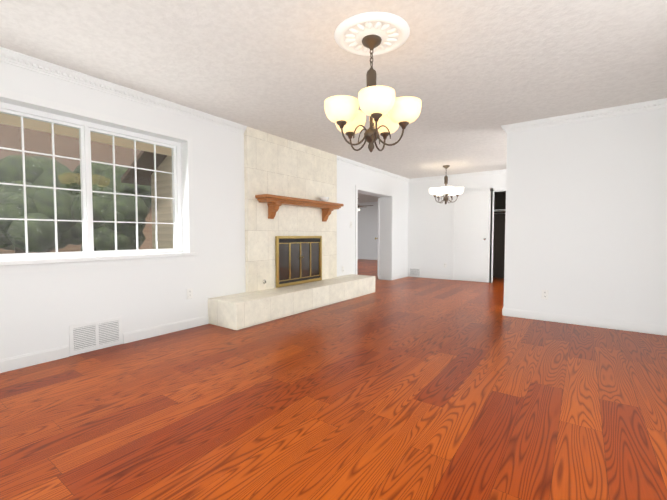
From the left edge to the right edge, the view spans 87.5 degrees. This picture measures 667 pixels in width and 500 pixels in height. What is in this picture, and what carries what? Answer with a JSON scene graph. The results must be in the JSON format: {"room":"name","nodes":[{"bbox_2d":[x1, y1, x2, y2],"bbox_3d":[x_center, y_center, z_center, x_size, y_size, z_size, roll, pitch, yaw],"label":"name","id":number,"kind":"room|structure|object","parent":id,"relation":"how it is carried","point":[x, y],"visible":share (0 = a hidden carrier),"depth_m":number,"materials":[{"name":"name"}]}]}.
{"room":"living room","nodes":[
{"label":"living room","id":0,"kind":"room"},
{"bbox_2d":[0,62,407,359],"bbox_3d":[0.553,-0.479,7.167,0.280,2.440,13.900,2,3,36],"label":"wall","id":1,"kind":"structure","parent":0,"point":[41,310],"depth_m":3.69,"materials":[{"name":"white paint"}]},
{"bbox_2d":[0,345,68,372],"bbox_3d":[-2.780,0.902,2.321,0.014,0.100,1.690,2,3,36],"label":"baseboard","id":2,"kind":"structure","parent":1,"relation":"attached to","point":[25,360],"depth_m":2.81,"materials":[{"name":"white wood"}]},
{"bbox_2d":[0,113,171,155],"bbox_3d":[-3.345,-1.380,2.536,0.690,0.400,8.400,2,3,36],"label":"soffit","id":3,"kind":"structure","parent":1,"relation":"attached to","point":[75,134],"depth_m":3.67,"materials":[{"name":"beige"}]},
{"bbox_2d":[69,317,121,354],"bbox_3d":[-2.160,0.776,3.183,0.010,0.253,0.420,2,3,36],"label":"air vent","id":4,"kind":"object","parent":1,"relation":"in","point":[85,337],"visible":1,"depth_m":3.17,"materials":[{"name":"white metal"}]},
{"bbox_2d":[0,88,197,273],"bbox_3d":[-2.483,-0.524,2.829,0.263,1.395,2.880,2,3,36],"label":"living room window","id":5,"kind":"structure","parent":1,"relation":"in","point":[88,256],"depth_m":3.22,"materials":[{"name":"white plastic"}]},
{"bbox_2d":[121,150,172,248],"bbox_3d":[-2.833,-1.428,8.170,6.400,4.550,1.250,2,3,36],"label":"cladding","id":6,"kind":"object","parent":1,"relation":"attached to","point":[165,238],"depth_m":9.33,"materials":[{"name":"beige"}]},
{"bbox_2d":[123,315,208,343],"bbox_3d":[-1.758,0.840,3.745,0.014,0.100,0.938,2,3,36],"label":"baseboard","id":7,"kind":"structure","parent":1,"relation":"attached to","point":[128,337],"depth_m":3.68,"materials":[{"name":"white wood"}]},
{"bbox_2d":[187,288,192,298],"bbox_3d":[-1.619,0.492,3.927,0.009,0.116,0.072,2,3,36],"label":"outlet","id":8,"kind":"object","parent":1,"relation":"attached to","point":[190,293],"visible":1,"depth_m":3.93,"materials":[{"name":"white plastic"}]},
{"bbox_2d":[0,47,666,182],"bbox_3d":[1.219,-1.508,3.732,4.750,0.086,8.870,2,3,36],"label":"crown molding","id":9,"kind":"structure","parent":1,"relation":"attached to","point":[17,59],"depth_m":3.71,"materials":[{"name":"white wood"}]},
{"bbox_2d":[355,185,393,279],"bbox_3d":[0.783,-0.276,7.497,0.313,2.005,1.640,2,3,36],"label":"trim","id":10,"kind":"structure","parent":1,"relation":"attached to","point":[386,229],"depth_m":8.06,"materials":[{"name":"white wood"}]},
{"bbox_2d":[375,198,379,278],"bbox_3d":[1.112,-0.283,8.592,0.175,1.914,0.800,0,2,6],"label":"door","id":11,"kind":"structure","parent":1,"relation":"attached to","point":[378,250],"depth_m":8.21,"materials":[{"name":"white wood"}]},
{"bbox_2d":[393,273,407,279],"bbox_3d":[1.634,0.636,8.472,0.014,0.100,0.840,2,3,36],"label":"baseboard","id":12,"kind":"structure","parent":1,"relation":"attached to","point":[403,275],"depth_m":8.45,"materials":[{"name":"white wood"}]},
{"bbox_2d":[0,259,666,499],"bbox_3d":[0.159,0.778,7.504,11.050,0.100,13.900,2,3,36],"label":"floor","id":13,"kind":"structure","parent":0,"point":[412,388],"depth_m":2.09,"materials":[{"name":"laminate"}]},
{"bbox_2d":[208,127,374,329],"bbox_3d":[-0.360,-0.395,5.208,0.519,2.438,3.150,2,3,36],"label":"fireplace surround","id":14,"kind":"object","parent":13,"relation":"on","point":[290,260],"visible":1,"depth_m":4.98,"materials":[{"name":"stone"}]},
{"bbox_2d":[255,194,343,221],"bbox_3d":[-0.431,-0.603,5.257,0.215,0.303,1.780,2,3,36],"label":"mantel shelf","id":15,"kind":"object","parent":14,"relation":"attached to","point":[274,202],"visible":0.98,"depth_m":4.95,"materials":[{"name":"brown wood"}]},
{"bbox_2d":[319,197,328,201],"bbox_3d":[-0.150,-0.812,5.637,0.156,0.080,0.156,2,3,36],"label":"bowl","id":16,"kind":"object","parent":15,"relation":"on","point":[325,199],"visible":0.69,"depth_m":5.58,"materials":[{"name":"white ceramic"}]},
{"bbox_2d":[0,0,666,202],"bbox_3d":[0.159,-1.785,7.393,11.050,0.150,13.900,2,3,36],"label":"ceiling","id":17,"kind":"structure","parent":0,"point":[474,76],"depth_m":2.78,"materials":[{"name":"paint"}]},
{"bbox_2d":[334,11,409,55],"bbox_3d":[0.266,-1.480,2.428,0.524,0.030,0.524,2,3,36],"label":"ceiling medallion","id":18,"kind":"object","parent":17,"relation":"attached to","point":[391,30],"visible":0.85,"depth_m":2.35,"materials":[{"name":"white paint"}]},
{"bbox_2d":[324,35,420,151],"bbox_3d":[0.275,-1.077,2.462,0.664,0.778,0.648,2,3,36],"label":"chandelier","id":19,"kind":"object","parent":18,"relation":"hanging from","point":[385,110],"visible":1,"depth_m":2.32,"materials":[{"name":"beige glass"}]},
{"bbox_2d":[429,165,463,203],"bbox_3d":[2.280,-1.304,7.009,0.654,0.778,0.662,2,3,36],"label":"dining chandelier","id":20,"kind":"object","parent":17,"relation":"hanging from","point":[450,191],"visible":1,"depth_m":6.91,"materials":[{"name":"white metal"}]},
{"bbox_2d":[358,202,377,257],"bbox_3d":[2.132,-0.795,14.487,5.690,2.440,0.150,2,3,36],"label":"wall","id":21,"kind":"structure","parent":0,"point":[367,227],"depth_m":14.86,"materials":[{"name":"white paint"}]},
{"bbox_2d":[358,257,376,259],"bbox_3d":[2.085,0.376,14.471,5.690,0.100,0.014,2,3,36],"label":"baseboard","id":22,"kind":"structure","parent":21,"relation":"attached to","point":[368,258],"depth_m":14.88,"materials":[{"name":"white wood"}]},
{"bbox_2d":[408,174,505,281],"bbox_3d":[3.908,-0.489,7.401,4.900,2.440,0.150,2,3,36],"label":"wall","id":23,"kind":"structure","parent":0,"point":[429,234],"depth_m":8.39,"materials":[{"name":"white paint"}]},
{"bbox_2d":[409,267,420,276],"bbox_3d":[2.032,0.553,8.693,0.300,0.223,0.010,2,3,36],"label":"air vent","id":24,"kind":"object","parent":23,"relation":"in","point":[414,272],"visible":1,"depth_m":8.69,"materials":[{"name":"white metal"}]},
{"bbox_2d":[421,274,450,279],"bbox_3d":[2.454,0.639,8.392,0.720,0.100,0.014,2,3,36],"label":"baseboard","id":25,"kind":"structure","parent":23,"relation":"attached to","point":[434,276],"depth_m":8.38,"materials":[{"name":"white wood"}]},
{"bbox_2d":[454,192,489,281],"bbox_3d":[3.104,-0.281,7.843,0.770,1.974,0.082,2,3,36],"label":"closet door","id":26,"kind":"structure","parent":23,"relation":"in","point":[471,247],"depth_m":7.86,"materials":[{"name":"white wood"}]},
{"bbox_2d":[451,188,505,282],"bbox_3d":[3.455,-0.309,7.631,1.706,2.060,0.016,2,3,36],"label":"trim","id":27,"kind":"structure","parent":23,"relation":"attached to","point":[491,191],"depth_m":7.66,"materials":[{"name":"white wood"}]},
{"bbox_2d":[493,191,505,277],"bbox_3d":[4.519,-0.526,8.254,4.900,2.440,0.150,2,3,36],"label":"wall","id":28,"kind":"structure","parent":0,"point":[499,238],"depth_m":8.50,"materials":[{"name":"grey paint"}]},
{"bbox_2d":[494,209,505,214],"bbox_3d":[4.193,-0.888,8.109,1.560,0.104,0.420,2,3,36],"label":"shelf","id":29,"kind":"object","parent":28,"relation":"attached to","point":[499,211],"depth_m":8.15,"materials":[{"name":"white"}]},
{"bbox_2d":[503,108,666,325],"bbox_3d":[3.058,-0.341,3.971,1.980,2.440,0.120,2,3,36],"label":"wall","id":30,"kind":"structure","parent":0,"point":[586,221],"depth_m":3.98,"materials":[{"name":"white paint"}]},
{"bbox_2d":[541,290,548,299],"bbox_3d":[2.590,0.547,4.266,0.072,0.116,0.009,2,3,36],"label":"outlet","id":31,"kind":"object","parent":30,"relation":"attached to","point":[544,294],"visible":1,"depth_m":4.26,"materials":[{"name":"white plastic"}]},
{"bbox_2d":[502,308,666,335],"bbox_3d":[2.997,0.830,3.983,1.954,0.100,0.014,2,3,36],"label":"baseboard","id":32,"kind":"structure","parent":30,"relation":"attached to","point":[569,319],"depth_m":4.01,"materials":[{"name":"white wood"}]},
{"label":"outside","id":33,"kind":"structure","parent":0,"visible":0},
{"bbox_3d":[-37.646,1.047,5.454,59.700,0.140,45.000,2,3,36],"label":"ground","id":34,"kind":"structure","parent":33,"visible":0},
{"bbox_2d":[0,181,76,252],"bbox_3d":[-6.263,-0.222,7.037,1.721,2.338,1.700,2,3,36],"label":"tree","id":35,"kind":"object","parent":34,"relation":"on","point":[7,201],"depth_m":6.73,"materials":[{"name":"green plant"}]},
{"bbox_2d":[0,155,81,252],"bbox_3d":[-7.267,-0.765,8.634,2.331,3.284,2.111,2,3,36],"label":"tree","id":36,"kind":"object","parent":34,"relation":"on","point":[31,175],"depth_m":8.26,"materials":[{"name":"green plant"}]},
{"bbox_2d":[0,123,152,253],"bbox_3d":[-10.157,-2.508,16.365,7.700,6.100,20.000,2,3,36],"label":"neighbouring house","id":37,"kind":"structure","parent":34,"relation":"on","point":[76,154],"depth_m":12.78,"materials":[{"name":"brown"}]},
{"bbox_2d":[71,185,149,250],"bbox_3d":[-4.476,-0.176,7.091,1.549,2.242,1.283,2,3,36],"label":"tree","id":38,"kind":"object","parent":34,"relation":"on","point":[110,216],"depth_m":6.72,"materials":[{"name":"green plant"}]},
{"bbox_2d":[73,161,151,208],"bbox_3d":[-6.767,-0.998,10.725,2.798,3.570,2.011,2,3,36],"label":"tree","id":39,"kind":"object","parent":34,"relation":"on","point":[97,179],"depth_m":10.00,"materials":[{"name":"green plant"}]}
]}

